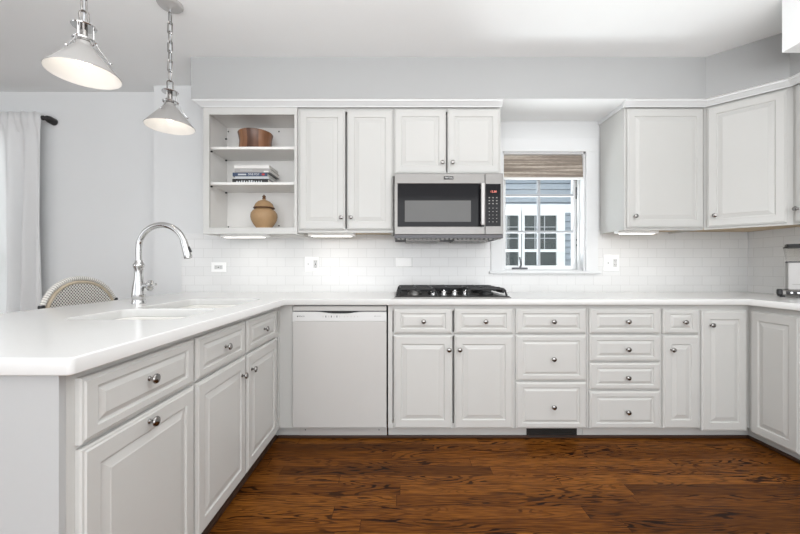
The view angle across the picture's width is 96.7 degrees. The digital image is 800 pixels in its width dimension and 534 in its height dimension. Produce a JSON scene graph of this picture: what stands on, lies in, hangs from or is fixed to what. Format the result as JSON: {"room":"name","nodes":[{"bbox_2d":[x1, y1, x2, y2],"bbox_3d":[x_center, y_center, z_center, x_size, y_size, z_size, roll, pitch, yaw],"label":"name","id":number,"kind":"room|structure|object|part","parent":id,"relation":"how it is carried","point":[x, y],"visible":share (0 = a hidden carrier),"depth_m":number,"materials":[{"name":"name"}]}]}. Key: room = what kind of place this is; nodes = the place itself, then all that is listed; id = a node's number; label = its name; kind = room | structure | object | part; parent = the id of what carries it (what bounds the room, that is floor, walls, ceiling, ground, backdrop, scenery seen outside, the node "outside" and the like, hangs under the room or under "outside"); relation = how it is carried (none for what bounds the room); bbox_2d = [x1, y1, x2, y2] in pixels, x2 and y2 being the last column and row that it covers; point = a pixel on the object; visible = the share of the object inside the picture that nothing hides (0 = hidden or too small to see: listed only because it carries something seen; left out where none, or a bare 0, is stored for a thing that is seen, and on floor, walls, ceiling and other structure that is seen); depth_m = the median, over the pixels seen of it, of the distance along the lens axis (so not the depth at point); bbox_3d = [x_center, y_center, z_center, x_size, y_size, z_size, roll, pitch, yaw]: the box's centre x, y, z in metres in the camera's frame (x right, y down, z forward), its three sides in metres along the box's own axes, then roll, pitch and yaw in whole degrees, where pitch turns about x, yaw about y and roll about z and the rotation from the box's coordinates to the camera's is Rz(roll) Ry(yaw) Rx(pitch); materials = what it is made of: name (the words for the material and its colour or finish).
{"room":"kitchen","nodes":[
{"label":"kitchen","id":0,"kind":"room"},
{"bbox_2d":[0,92,153,299],"bbox_3d":[-3.352,-0.179,3.043,2.697,2.592,0.093,0,0,0],"label":"wall","id":1,"kind":"structure","parent":0,"point":[97,163],"depth_m":3.00,"materials":[{"name":"paint"}]},
{"bbox_2d":[41,115,57,125],"bbox_3d":[-3.690,-1.221,2.954,1.620,0.064,0.086,0,0,0],"label":"curtain rod","id":2,"kind":"object","parent":1,"relation":"attached to","point":[49,119],"visible":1,"depth_m":2.94,"materials":[{"name":"black metal"}]},
{"bbox_2d":[0,111,41,312],"bbox_3d":[-3.593,-0.111,2.929,1.316,2.336,0.117,0,0,0],"label":"curtain","id":3,"kind":"object","parent":2,"relation":"hanging from","point":[20,258],"visible":0.77,"depth_m":2.92,"materials":[{"name":"fabric"}]},
{"bbox_2d":[154,86,599,295],"bbox_3d":[0.473,-0.179,2.990,4.952,2.592,0.199,0,0,0],"label":"wall","id":4,"kind":"structure","parent":0,"point":[178,159],"depth_m":2.89,"materials":[{"name":"paint"}]},
{"bbox_2d":[203,107,308,237],"bbox_3d":[-1.076,-0.698,2.720,0.674,0.921,0.337,0,0,0],"label":"upper cabinet","id":5,"kind":"object","parent":4,"relation":"attached to","point":[228,205],"visible":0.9,"depth_m":2.73,"materials":[{"name":"paint"}]},
{"bbox_2d":[220,234,269,237],"bbox_3d":[-1.169,-0.235,2.684,0.353,0.034,0.052,0,0,0],"label":"light","id":6,"kind":"object","parent":5,"relation":"attached to","point":[221,235],"visible":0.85,"depth_m":2.66,"materials":[{"name":"plastic"}]},
{"bbox_2d":[232,179,271,181],"bbox_3d":[-1.101,-0.633,2.712,0.262,0.029,0.201,0,0,0],"label":"book","id":7,"kind":"object","parent":5,"relation":"on","point":[233,180],"visible":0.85,"depth_m":2.61,"materials":[{"name":"paper"}]},
{"bbox_2d":[235,176,275,181],"bbox_3d":[-1.087,-0.657,2.712,0.250,0.017,0.200,0,0,0],"label":"book","id":8,"kind":"object","parent":7,"relation":"on","point":[236,177],"visible":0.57,"depth_m":2.61,"materials":[{"name":"paper"}]},
{"bbox_2d":[233,173,276,180],"bbox_3d":[-1.102,-0.680,2.712,0.256,0.027,0.201,0,0,0],"label":"book","id":9,"kind":"object","parent":8,"relation":"on","point":[234,174],"visible":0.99,"depth_m":2.61,"materials":[{"name":"blue paper"}]},
{"bbox_2d":[234,168,278,178],"bbox_3d":[-1.085,-0.709,2.712,0.262,0.029,0.201,0,0,0],"label":"book","id":10,"kind":"object","parent":9,"relation":"on","point":[236,170],"visible":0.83,"depth_m":2.61,"materials":[{"name":"white paper"}]},
{"bbox_2d":[234,165,278,173],"bbox_3d":[-1.089,-0.737,2.712,0.258,0.025,0.200,0,0,0],"label":"book","id":11,"kind":"object","parent":10,"relation":"on","point":[235,166],"visible":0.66,"depth_m":2.61,"materials":[{"name":"white paper"}]},
{"bbox_3d":[-1.076,-0.867,2.729,0.636,0.019,0.281,0,0,0],"label":"shelf","id":12,"kind":"part","parent":5,"relation":"part of","materials":[{"name":"white wood"}]},
{"bbox_3d":[-1.076,-0.609,2.729,0.636,0.019,0.281,0,0,0],"label":"shelf","id":13,"kind":"part","parent":5,"relation":"part of","materials":[{"name":"white wood"}]},
{"bbox_2d":[237,128,272,146],"bbox_3d":[-1.105,-0.947,2.722,0.254,0.142,0.254,0,0,-12],"label":"wooden bowl","id":14,"kind":"object","parent":5,"relation":"on","point":[248,137],"visible":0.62,"depth_m":2.62,"materials":[{"name":"brown wood"}]},
{"bbox_2d":[250,195,277,227],"bbox_3d":[-1.038,-0.418,2.715,0.196,0.270,0.196,0,0,0],"label":"ginger jar","id":15,"kind":"object","parent":5,"relation":"on","point":[263,215],"visible":0.83,"depth_m":2.65,"materials":[{"name":"beige ceramic"}]},
{"bbox_3d":[-1.038,-0.486,2.715,0.148,0.065,0.148,0,0,0],"label":"lid","id":16,"kind":"part","parent":15,"relation":"part of","materials":[{"name":"beige ceramic"}]},
{"bbox_2d":[298,108,393,235],"bbox_3d":[-0.393,-0.704,2.703,0.690,0.909,0.360,0,0,0],"label":"upper cabinet","id":17,"kind":"object","parent":4,"relation":"attached to","point":[346,178],"visible":0.98,"depth_m":2.55,"materials":[{"name":"paint"}]},
{"bbox_3d":[-0.560,-0.699,2.562,0.331,0.861,0.019,0,0,0],"label":"door","id":18,"kind":"part","parent":17,"relation":"part of","materials":[{"name":"paint"}]},
{"bbox_2d":[308,233,355,236],"bbox_3d":[-0.514,-0.243,2.684,0.352,0.034,0.052,0,0,0],"label":"light","id":19,"kind":"object","parent":17,"relation":"attached to","point":[309,234],"visible":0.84,"depth_m":2.66,"materials":[{"name":"plastic"}]},
{"bbox_3d":[-0.217,-0.699,2.562,0.326,0.861,0.019,0,0,0],"label":"door","id":20,"kind":"part","parent":17,"relation":"part of","materials":[{"name":"paint"}]},
{"bbox_2d":[193,99,502,107],"bbox_3d":[-0.367,-1.164,2.698,2.190,0.038,0.384,0,0,0],"label":"trim","id":21,"kind":"structure","parent":4,"relation":"attached to","point":[299,103],"depth_m":2.53,"materials":[{"name":"paint"}]},
{"bbox_2d":[393,108,500,175],"bbox_3d":[0.340,-0.908,2.703,0.774,0.500,0.360,0,0,0],"label":"upper cabinet","id":22,"kind":"object","parent":4,"relation":"attached to","point":[425,140],"visible":0.91,"depth_m":2.55,"materials":[{"name":"paint"}]},
{"bbox_3d":[0.145,-0.904,2.562,0.371,0.464,0.019,0,0,0],"label":"door","id":23,"kind":"part","parent":22,"relation":"part of","materials":[{"name":"paint"}]},
{"bbox_2d":[394,173,502,242],"bbox_3d":[0.342,-0.422,2.661,0.762,0.468,0.438,0,0,0],"label":"microwave","id":24,"kind":"object","parent":22,"relation":"attached to","point":[428,207],"visible":1,"depth_m":2.49,"materials":[{"name":"metal"}]},
{"bbox_3d":[0.287,-0.433,2.506,0.608,0.301,0.025,0,0,0],"label":"door glass","id":25,"kind":"part","parent":24,"relation":"part of","materials":[{"name":"black glass"}]},
{"bbox_3d":[0.572,-0.434,2.468,0.026,0.293,0.052,0,0,0],"label":"handle","id":26,"kind":"part","parent":24,"relation":"part of","materials":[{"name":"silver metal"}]},
{"bbox_3d":[0.653,-0.433,2.491,0.104,0.297,0.004,0,0,0],"label":"control panel","id":27,"kind":"part","parent":24,"relation":"part of","materials":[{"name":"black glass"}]},
{"bbox_3d":[0.529,-0.904,2.562,0.375,0.464,0.019,0,0,0],"label":"door","id":28,"kind":"part","parent":22,"relation":"part of","materials":[{"name":"paint"}]},
{"bbox_2d":[181,230,747,291],"bbox_3d":[0.524,-0.043,2.887,4.593,0.520,0.008,0,0,0],"label":"wall tile","id":29,"kind":"structure","parent":4,"relation":"attached to","point":[661,261],"depth_m":2.88,"materials":[{"name":"white tile"}]},
{"bbox_2d":[211,262,225,271],"bbox_3d":[-1.468,0.002,2.878,0.120,0.078,0.010,0,0,0],"label":"outlet plate","id":30,"kind":"object","parent":29,"relation":"attached to","point":[215,266],"visible":1,"depth_m":2.88,"materials":[{"name":"plastic"}]},
{"bbox_2d":[214,265,222,268],"bbox_3d":[-1.468,0.002,2.877,0.068,0.033,0.002,0,0,0],"label":"socket","id":31,"kind":"object","parent":30,"relation":"attached to","point":[215,266],"depth_m":2.88,"materials":[{"name":"plastic"}]},
{"bbox_2d":[305,257,318,271],"bbox_3d":[-0.713,-0.023,2.875,0.112,0.122,0.016,0,0,0],"label":"outlet plate","id":32,"kind":"object","parent":29,"relation":"attached to","point":[311,263],"visible":1,"depth_m":2.88,"materials":[{"name":"plastic"}]},
{"bbox_2d":[313,260,317,267],"bbox_3d":[-0.684,-0.023,2.877,0.034,0.068,0.002,0,0,0],"label":"socket","id":33,"kind":"object","parent":32,"relation":"attached to","point":[315,262],"depth_m":2.88,"materials":[{"name":"plastic"}]},
{"bbox_2d":[396,258,411,266],"bbox_3d":[0.031,-0.040,2.880,0.130,0.072,0.006,0,0,0],"label":"outlet plate","id":34,"kind":"object","parent":29,"relation":"attached to","point":[400,262],"visible":1,"depth_m":2.88,"materials":[{"name":"plastic"}]},
{"bbox_2d":[604,255,618,270],"bbox_3d":[1.712,-0.033,2.875,0.124,0.132,0.016,0,0,0],"label":"outlet plate","id":35,"kind":"object","parent":29,"relation":"attached to","point":[611,262],"visible":1,"depth_m":2.88,"materials":[{"name":"plastic"}]},
{"bbox_2d":[613,259,616,266],"bbox_3d":[1.741,-0.033,2.877,0.034,0.068,0.002,0,0,0],"label":"socket","id":36,"kind":"object","parent":35,"relation":"attached to","point":[614,260],"depth_m":2.88,"materials":[{"name":"plastic"}]},
{"bbox_2d":[489,138,600,273],"bbox_3d":[1.169,-0.494,2.974,0.894,1.094,0.233,0,0,0],"label":"window","id":37,"kind":"structure","parent":4,"relation":"in","point":[584,192],"depth_m":2.87,"materials":[{"name":"paint"}]},
{"bbox_3d":[0.991,-0.032,2.941,0.122,0.105,0.048,0,0,0],"label":"crank handle","id":38,"kind":"part","parent":37,"relation":"part of","materials":[{"name":"grey metal"}]},
{"bbox_3d":[1.168,-0.449,3.022,0.644,0.940,0.045,0,0,0],"label":"sash","id":39,"kind":"part","parent":37,"relation":"part of","materials":[{"name":"paint"}]},
{"bbox_2d":[504,155,582,179],"bbox_3d":[1.168,-0.820,2.925,0.652,0.202,0.060,0,0,0],"label":"roman shade","id":40,"kind":"object","parent":37,"relation":"attached to","point":[516,167],"visible":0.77,"depth_m":2.91,"materials":[{"name":"beige fabric"}]},
{"bbox_2d":[598,105,622,124],"bbox_3d":[1.615,-1.167,2.726,0.010,0.032,0.328,0,0,0],"label":"trim","id":41,"kind":"structure","parent":4,"relation":"attached to","point":[619,108],"depth_m":2.72,"materials":[{"name":"paint"}]},
{"bbox_2d":[600,108,702,233],"bbox_3d":[1.906,-0.714,2.703,0.570,0.889,0.360,0,0,0],"label":"upper cabinet","id":42,"kind":"object","parent":4,"relation":"attached to","point":[651,159],"visible":0.99,"depth_m":2.55,"materials":[{"name":"paint"}]},
{"bbox_2d":[614,231,658,233],"bbox_3d":[1.784,-0.263,2.684,0.307,0.034,0.052,0,0,0],"label":"light","id":43,"kind":"object","parent":42,"relation":"attached to","point":[615,232],"visible":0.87,"depth_m":2.66,"materials":[{"name":"plastic"}]},
{"bbox_2d":[622,73,799,107],"bbox_3d":[2.309,-1.164,1.868,0.671,0.038,1.878,0,0,-28],"label":"trim","id":44,"kind":"structure","parent":4,"relation":"attached to","point":[628,103],"depth_m":2.51,"materials":[{"name":"paint"}]},
{"bbox_2d":[689,86,799,231],"bbox_3d":[2.511,-0.714,2.573,0.631,0.889,0.619,0,0,0],"label":"upper cabinet","id":45,"kind":"object","parent":4,"relation":"attached to","point":[748,141],"visible":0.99,"depth_m":2.40,"materials":[{"name":"paint"}]},
{"bbox_3d":[2.340,-0.711,2.414,0.019,0.856,0.390,0,0,-45],"label":"door","id":46,"kind":"part","parent":45,"relation":"part of","materials":[{"name":"paint"}]},
{"bbox_2d":[0,0,781,91],"bbox_3d":[-0.875,-1.500,-0.055,7.649,0.050,6.290,0,0,0],"label":"ceiling","id":47,"kind":"structure","parent":0,"point":[132,35],"depth_m":2.20,"materials":[{"name":"paint"}]},
{"bbox_2d":[41,0,121,89],"bbox_3d":[-1.288,-1.129,1.449,0.247,0.692,0.247,0,0,0],"label":"pendant lamp","id":48,"kind":"object","parent":47,"relation":"hanging from","point":[79,63],"visible":1,"depth_m":1.45,"materials":[{"name":"metal"}]},
{"bbox_3d":[-1.288,-0.849,1.449,0.247,0.131,0.247,0,0,0],"label":"lamp shade","id":49,"kind":"part","parent":48,"relation":"part of","materials":[{"name":"metal"}]},
{"bbox_2d":[77,26,90,42],"bbox_3d":[-1.288,-0.947,1.449,0.044,0.069,0.044,0,0,0],"label":"socket","id":50,"kind":"object","parent":48,"relation":"attached to","point":[82,31],"depth_m":1.44,"materials":[{"name":"silver metal"}]},
{"bbox_3d":[-1.288,-1.204,1.449,0.024,0.450,0.034,0,0,42],"label":"chain","id":51,"kind":"part","parent":48,"relation":"part of","materials":[{"name":"silver metal"}]},
{"bbox_3d":[-1.288,-0.860,1.449,0.060,0.094,0.060,0,0,0],"label":"bulb","id":52,"kind":"part","parent":48,"relation":"part of","materials":[{"name":"white glass"}]},
{"bbox_2d":[143,0,194,134],"bbox_3d":[-1.288,-1.129,1.992,0.247,0.692,0.247,0,0,0],"label":"pendant lamp","id":53,"kind":"object","parent":47,"relation":"hanging from","point":[168,119],"visible":1,"depth_m":1.99,"materials":[{"name":"metal"}]},
{"bbox_3d":[-1.288,-0.849,1.992,0.247,0.131,0.247,0,0,0],"label":"lamp shade","id":54,"kind":"part","parent":53,"relation":"part of","materials":[{"name":"metal"}]},
{"bbox_2d":[166,92,173,102],"bbox_3d":[-1.288,-0.947,1.992,0.044,0.069,0.044,0,0,0],"label":"socket","id":55,"kind":"object","parent":53,"relation":"attached to","point":[169,95],"depth_m":1.98,"materials":[{"name":"silver metal"}]},
{"bbox_3d":[-1.288,-1.204,1.992,0.024,0.450,0.034,0,0,42],"label":"chain","id":56,"kind":"part","parent":53,"relation":"part of","materials":[{"name":"silver metal"}]},
{"bbox_3d":[-1.286,-1.220,1.992,0.006,0.469,0.004,0,0,0],"label":"cord","id":57,"kind":"part","parent":53,"relation":"part of","materials":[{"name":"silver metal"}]},
{"bbox_2d":[191,0,799,121],"bbox_3d":[0.680,-1.329,0.946,4.297,0.292,3.891,0,0,0],"label":"soffit","id":58,"kind":"structure","parent":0,"point":[531,89],"depth_m":2.50,"materials":[{"name":"paint"}]},
{"bbox_2d":[209,416,799,533],"bbox_3d":[-0.875,1.142,-0.055,7.649,0.050,6.290,0,0,0],"label":"floor","id":59,"kind":"structure","parent":0,"point":[300,485],"depth_m":1.79,"materials":[{"name":"brown wood"}]},
{"bbox_2d":[37,276,117,308],"bbox_3d":[-1.687,0.586,2.100,0.441,1.064,0.537,0,0,0],"label":"stool","id":60,"kind":"object","parent":59,"relation":"on","point":[83,289],"visible":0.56,"depth_m":2.07,"materials":[{"name":"wicker"}]},
{"bbox_2d":[0,336,193,533],"bbox_3d":[-1.216,0.679,1.056,0.988,0.876,0.509,0,0,0],"label":"base cabinet","id":61,"kind":"object","parent":59,"relation":"on","point":[108,448],"visible":0.98,"depth_m":0.90,"materials":[{"name":"paint"}]},
{"bbox_3d":[-1.240,0.679,0.811,0.940,0.876,0.018,0,0,0],"label":"panel","id":62,"kind":"part","parent":61,"relation":"part of","materials":[{"name":"paint"}]},
{"bbox_3d":[-0.760,0.344,1.073,0.019,0.159,0.462,0,0,0],"label":"drawer","id":63,"kind":"part","parent":61,"relation":"part of","materials":[{"name":"paint"}]},
{"bbox_3d":[-0.760,0.726,1.073,0.019,0.583,0.462,0,0,0],"label":"door","id":64,"kind":"part","parent":61,"relation":"part of","materials":[{"name":"paint"}]},
{"bbox_3d":[-0.737,0.334,1.065,0.029,0.030,0.030,0,0,0],"label":"knob","id":65,"kind":"part","parent":61,"relation":"part of","materials":[{"name":"silver metal"}]},
{"bbox_3d":[-0.737,0.462,1.065,0.029,0.030,0.030,0,0,0],"label":"knob","id":66,"kind":"part","parent":61,"relation":"part of","materials":[{"name":"silver metal"}]},
{"bbox_2d":[191,307,279,533],"bbox_3d":[-1.056,0.679,2.096,0.668,0.876,1.570,0,0,0],"label":"base cabinet","id":67,"kind":"object","parent":59,"relation":"on","point":[236,384],"visible":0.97,"depth_m":1.59,"materials":[{"name":"paint"}]},
{"bbox_3d":[-0.760,0.344,1.527,0.019,0.159,0.418,0,0,0],"label":"drawer","id":68,"kind":"part","parent":67,"relation":"part of","materials":[{"name":"paint"}]},
{"bbox_3d":[-0.760,0.726,1.527,0.019,0.583,0.418,0,0,0],"label":"door","id":69,"kind":"part","parent":67,"relation":"part of","materials":[{"name":"paint"}]},
{"bbox_3d":[-0.737,0.342,1.530,0.029,0.030,0.030,0,0,0],"label":"knob","id":70,"kind":"part","parent":67,"relation":"part of","materials":[{"name":"silver metal"}]},
{"bbox_3d":[-0.760,0.344,1.966,0.019,0.159,0.422,0,0,0],"label":"drawer","id":71,"kind":"part","parent":67,"relation":"part of","materials":[{"name":"paint"}]},
{"bbox_3d":[-0.760,0.726,1.966,0.019,0.583,0.422,0,0,0],"label":"door","id":72,"kind":"part","parent":67,"relation":"part of","materials":[{"name":"paint"}]},
{"bbox_2d":[201,435,276,533],"bbox_3d":[-0.811,1.107,1.563,0.022,0.020,1.526,0,0,0],"label":"trim","id":73,"kind":"structure","parent":59,"relation":"on","point":[233,494],"depth_m":1.75,"materials":[{"name":"white wood"}]},
{"bbox_2d":[275,305,298,435],"bbox_3d":[-0.739,0.680,2.575,0.162,0.875,0.600,0,0,0],"label":"filler panel","id":74,"kind":"object","parent":59,"relation":"on","point":[286,311],"visible":0.32,"depth_m":2.27,"materials":[{"name":"paint"}]},
{"bbox_3d":[-0.729,0.636,2.575,0.083,0.787,0.600,0,0,0],"label":"panel","id":75,"kind":"part","parent":74,"relation":"part of","materials":[{"name":"paint"}]},
{"bbox_2d":[292,305,387,434],"bbox_3d":[-0.384,0.679,2.564,0.596,0.869,0.622,0,0,0],"label":"dishwasher","id":76,"kind":"object","parent":59,"relation":"on","point":[340,352],"visible":1,"depth_m":2.25,"materials":[{"name":"white metal"}]},
{"bbox_3d":[-0.385,0.264,2.275,0.595,0.030,0.024,0,0,0],"label":"trim","id":77,"kind":"part","parent":76,"relation":"part of","materials":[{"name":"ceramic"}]},
{"bbox_3d":[-0.371,1.067,2.325,0.571,0.094,0.011,0,0,0],"label":"toe panel","id":78,"kind":"part","parent":76,"relation":"part of","materials":[{"name":"metal"}]},
{"bbox_2d":[388,305,513,434],"bbox_3d":[0.326,0.681,2.551,0.803,0.872,0.648,0,0,0],"label":"base cabinet","id":79,"kind":"object","parent":59,"relation":"on","point":[451,367],"visible":0.99,"depth_m":2.26,"materials":[{"name":"paint"}]},
{"bbox_3d":[0.146,0.344,2.265,0.374,0.159,0.019,0,0,0],"label":"drawer","id":80,"kind":"part","parent":79,"relation":"part of","materials":[{"name":"paint"}]},
{"bbox_3d":[0.146,0.731,2.265,0.374,0.593,0.019,0,0,0],"label":"door","id":81,"kind":"part","parent":79,"relation":"part of","materials":[{"name":"paint"}]},
{"bbox_3d":[0.533,0.344,2.265,0.374,0.159,0.019,0,0,0],"label":"drawer","id":82,"kind":"part","parent":79,"relation":"part of","materials":[{"name":"paint"}]},
{"bbox_3d":[0.533,0.731,2.265,0.374,0.593,0.019,0,0,0],"label":"door","id":83,"kind":"part","parent":79,"relation":"part of","materials":[{"name":"paint"}]},
{"bbox_2d":[277,435,746,437],"bbox_3d":[0.731,1.107,2.320,3.062,0.020,0.014,0,0,0],"label":"trim","id":84,"kind":"structure","parent":59,"relation":"on","point":[278,436],"depth_m":2.31,"materials":[{"name":"white wood"}]},
{"bbox_2d":[511,305,585,436],"bbox_3d":[0.960,0.681,2.551,0.466,0.872,0.648,0,0,0],"label":"base cabinet","id":85,"kind":"object","parent":59,"relation":"on","point":[550,340],"visible":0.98,"depth_m":2.26,"materials":[{"name":"paint"}]},
{"bbox_3d":[0.960,0.879,2.265,0.448,0.296,0.019,0,0,0],"label":"drawer","id":86,"kind":"part","parent":85,"relation":"part of","materials":[{"name":"paint"}]},
{"bbox_3d":[0.960,0.578,2.265,0.448,0.289,0.019,0,0,0],"label":"drawer","id":87,"kind":"part","parent":85,"relation":"part of","materials":[{"name":"paint"}]},
{"bbox_3d":[0.960,0.344,2.265,0.448,0.159,0.019,0,0,0],"label":"drawer","id":88,"kind":"part","parent":85,"relation":"part of","materials":[{"name":"paint"}]},
{"bbox_2d":[526,428,576,436],"bbox_3d":[0.991,1.074,2.319,0.327,0.078,0.016,0,0,0],"label":"vent grille","id":89,"kind":"object","parent":85,"relation":"attached to","point":[529,431],"depth_m":2.31,"materials":[{"name":"metal"}]},
{"bbox_2d":[582,305,659,434],"bbox_3d":[1.429,0.681,2.551,0.468,0.872,0.648,0,0,0],"label":"base cabinet","id":90,"kind":"object","parent":59,"relation":"on","point":[623,341],"visible":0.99,"depth_m":2.26,"materials":[{"name":"paint"}]},
{"bbox_3d":[1.429,0.908,2.265,0.449,0.238,0.019,0,0,0],"label":"drawer","id":91,"kind":"part","parent":90,"relation":"part of","materials":[{"name":"paint"}]},
{"bbox_3d":[1.429,0.694,2.265,0.449,0.170,0.019,0,0,0],"label":"drawer","id":92,"kind":"part","parent":90,"relation":"part of","materials":[{"name":"paint"}]},
{"bbox_3d":[1.429,0.516,2.265,0.449,0.167,0.019,0,0,0],"label":"drawer","id":93,"kind":"part","parent":90,"relation":"part of","materials":[{"name":"paint"}]},
{"bbox_3d":[1.429,0.344,2.265,0.449,0.159,0.019,0,0,0],"label":"drawer","id":94,"kind":"part","parent":90,"relation":"part of","materials":[{"name":"paint"}]},
{"bbox_2d":[654,305,697,434],"bbox_3d":[1.786,0.681,2.551,0.245,0.872,0.648,0,0,0],"label":"base cabinet","id":95,"kind":"object","parent":59,"relation":"on","point":[678,323],"visible":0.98,"depth_m":2.26,"materials":[{"name":"paint"}]},
{"bbox_3d":[1.786,0.346,2.265,0.228,0.158,0.019,0,0,0],"label":"drawer","id":96,"kind":"part","parent":95,"relation":"part of","materials":[{"name":"paint"}]},
{"bbox_3d":[1.786,0.731,2.265,0.228,0.592,0.019,0,0,0],"label":"door","id":97,"kind":"part","parent":95,"relation":"part of","materials":[{"name":"paint"}]},
{"bbox_2d":[692,305,799,458],"bbox_3d":[2.363,0.681,2.410,0.910,0.872,0.930,0,0,0],"label":"base cabinet","id":98,"kind":"object","parent":59,"relation":"on","point":[749,356],"visible":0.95,"depth_m":2.26,"materials":[{"name":"paint"}]},
{"bbox_2d":[0,292,799,375],"bbox_3d":[0.540,0.222,1.291,4.560,0.040,3.182,0,0,0],"label":"countertop","id":99,"kind":"structure","parent":98,"relation":"on","point":[69,340],"depth_m":1.70,"materials":[{"name":"stone"}]},
{"bbox_2d":[131,222,191,303],"bbox_3d":[-1.305,-0.022,1.964,0.329,0.448,0.087,0,0,0],"label":"faucet","id":100,"kind":"object","parent":99,"relation":"on","point":[138,294],"visible":1,"depth_m":1.94,"materials":[{"name":"silver metal"}]},
{"bbox_3d":[-1.395,0.102,1.967,0.075,0.058,0.082,0,0,0],"label":"handle","id":101,"kind":"part","parent":100,"relation":"part of","materials":[{"name":"silver metal"}]},
{"bbox_3d":[-1.310,-0.135,1.952,0.284,0.223,0.032,0,0,1],"label":"spout","id":102,"kind":"part","parent":100,"relation":"part of","materials":[{"name":"silver metal"}]},
{"bbox_2d":[114,305,234,319],"bbox_3d":[-1.093,0.324,1.812,0.461,0.166,0.901,0,0,0],"label":"sink","id":103,"kind":"object","parent":99,"relation":"in","point":[191,306],"visible":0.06,"depth_m":1.71,"materials":[{"name":"ceramic"}]},
{"bbox_2d":[114,317,183,319],"bbox_3d":[-1.093,0.324,1.542,0.461,0.166,0.361,0,0,0],"label":"basin","id":104,"kind":"object","parent":103,"relation":"in","point":[128,318],"depth_m":1.71,"materials":[{"name":"white ceramic"}]},
{"bbox_2d":[179,305,234,307],"bbox_3d":[-1.093,0.324,2.005,0.461,0.166,0.516,0,0,0],"label":"basin","id":105,"kind":"object","parent":103,"relation":"in","point":[192,306],"depth_m":2.25,"materials":[{"name":"white ceramic"}]},
{"bbox_2d":[394,285,510,297],"bbox_3d":[0.341,0.169,2.540,0.758,0.066,0.484,0,0,0],"label":"gas cooktop","id":106,"kind":"object","parent":99,"relation":"in","point":[403,291],"visible":1,"depth_m":2.40,"materials":[{"name":"metal"}]},
{"bbox_3d":[0.101,0.176,2.440,0.100,0.028,0.100,0,0,0],"label":"burner","id":107,"kind":"part","parent":106,"relation":"part of","materials":[{"name":"metal"}]},
{"bbox_3d":[0.341,0.176,2.650,0.100,0.028,0.100,0,0,0],"label":"burner","id":108,"kind":"part","parent":106,"relation":"part of","materials":[{"name":"metal"}]},
{"bbox_3d":[0.341,0.193,2.541,0.742,0.005,0.470,0,0,0],"label":"glass","id":109,"kind":"part","parent":106,"relation":"part of","materials":[{"name":"black glass"}]},
{"bbox_3d":[0.591,0.176,2.440,0.100,0.028,0.100,0,0,0],"label":"burner","id":110,"kind":"part","parent":106,"relation":"part of","materials":[{"name":"metal"}]},
{"bbox_2d":[776,244,799,296],"bbox_3d":[2.667,0.024,2.400,0.183,0.356,0.175,0,0,42],"label":"coffee maker","id":111,"kind":"object","parent":99,"relation":"on","point":[792,268],"visible":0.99,"depth_m":2.38,"materials":[{"name":"metal"}]},
{"bbox_3d":[2.684,-0.141,2.402,0.124,0.026,0.136,0,0,42],"label":"lid","id":112,"kind":"part","parent":111,"relation":"part of","materials":[{"name":"black plastic"}]},
{"bbox_3d":[2.062,0.660,2.265,0.288,0.767,0.019,0,0,0],"label":"door","id":113,"kind":"part","parent":98,"relation":"part of","materials":[{"name":"paint"}]},
{"bbox_3d":[2.220,0.660,2.110,0.019,0.767,0.278,0,0,0],"label":"door","id":114,"kind":"part","parent":98,"relation":"part of","materials":[{"name":"paint"}]},
{"bbox_2d":[747,435,799,463],"bbox_3d":[2.272,1.107,1.613,0.020,0.020,1.426,0,0,0],"label":"trim","id":115,"kind":"structure","parent":59,"relation":"on","point":[770,447],"depth_m":2.15,"materials":[{"name":"white wood"}]},
{"bbox_3d":[2.889,-0.179,-0.155,0.120,2.592,6.091,0,0,0],"label":"wall","id":116,"kind":"structure","parent":0,"visible":0},
{"bbox_2d":[748,227,799,293],"bbox_3d":[2.825,-0.043,1.242,0.008,0.520,3.283,0,0,0],"label":"wall tile","id":117,"kind":"structure","parent":116,"relation":"attached to","point":[766,256],"depth_m":2.71,"materials":[{"name":"white tile"}]},
{"bbox_2d":[792,83,799,224],"bbox_3d":[2.641,-0.714,1.963,0.371,0.889,0.600,0,0,0],"label":"upper cabinet","id":118,"kind":"object","parent":116,"relation":"attached to","point":[796,88],"visible":0.99,"depth_m":2.23,"materials":[{"name":"paint"}]},
{"bbox_3d":[2.494,-0.711,2.105,0.019,0.856,0.273,0,0,0],"label":"door","id":119,"kind":"part","parent":118,"relation":"part of","materials":[{"name":"paint"}]},
{"label":"outside","id":120,"kind":"structure","parent":0,"visible":0},
{"bbox_3d":[1.000,1.162,8.545,26.000,0.030,10.910,0,0,0],"label":"ground","id":121,"kind":"structure","parent":120,"visible":0},
{"bbox_2d":[506,180,570,265],"bbox_3d":[1.500,-1.008,6.620,13.000,4.310,0.360,0,0,0],"label":"window panes","id":122,"kind":"structure","parent":121,"relation":"on","point":[521,212],"depth_m":6.47,"materials":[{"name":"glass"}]},
{"bbox_3d":[1.859,-0.481,6.477,0.583,0.909,0.006,0,0,0],"label":"pane","id":123,"kind":"part","parent":122,"relation":"part of","materials":[{"name":"glass"}]},
{"bbox_3d":[2.549,-0.481,6.477,0.583,0.909,0.006,0,0,0],"label":"pane","id":124,"kind":"part","parent":122,"relation":"part of","materials":[{"name":"glass"}]},
{"bbox_3d":[2.945,-0.420,6.471,0.090,1.135,0.058,0,0,0],"label":"corner casing","id":125,"kind":"part","parent":122,"relation":"part of","materials":[{"name":"white wood"}]}
]}

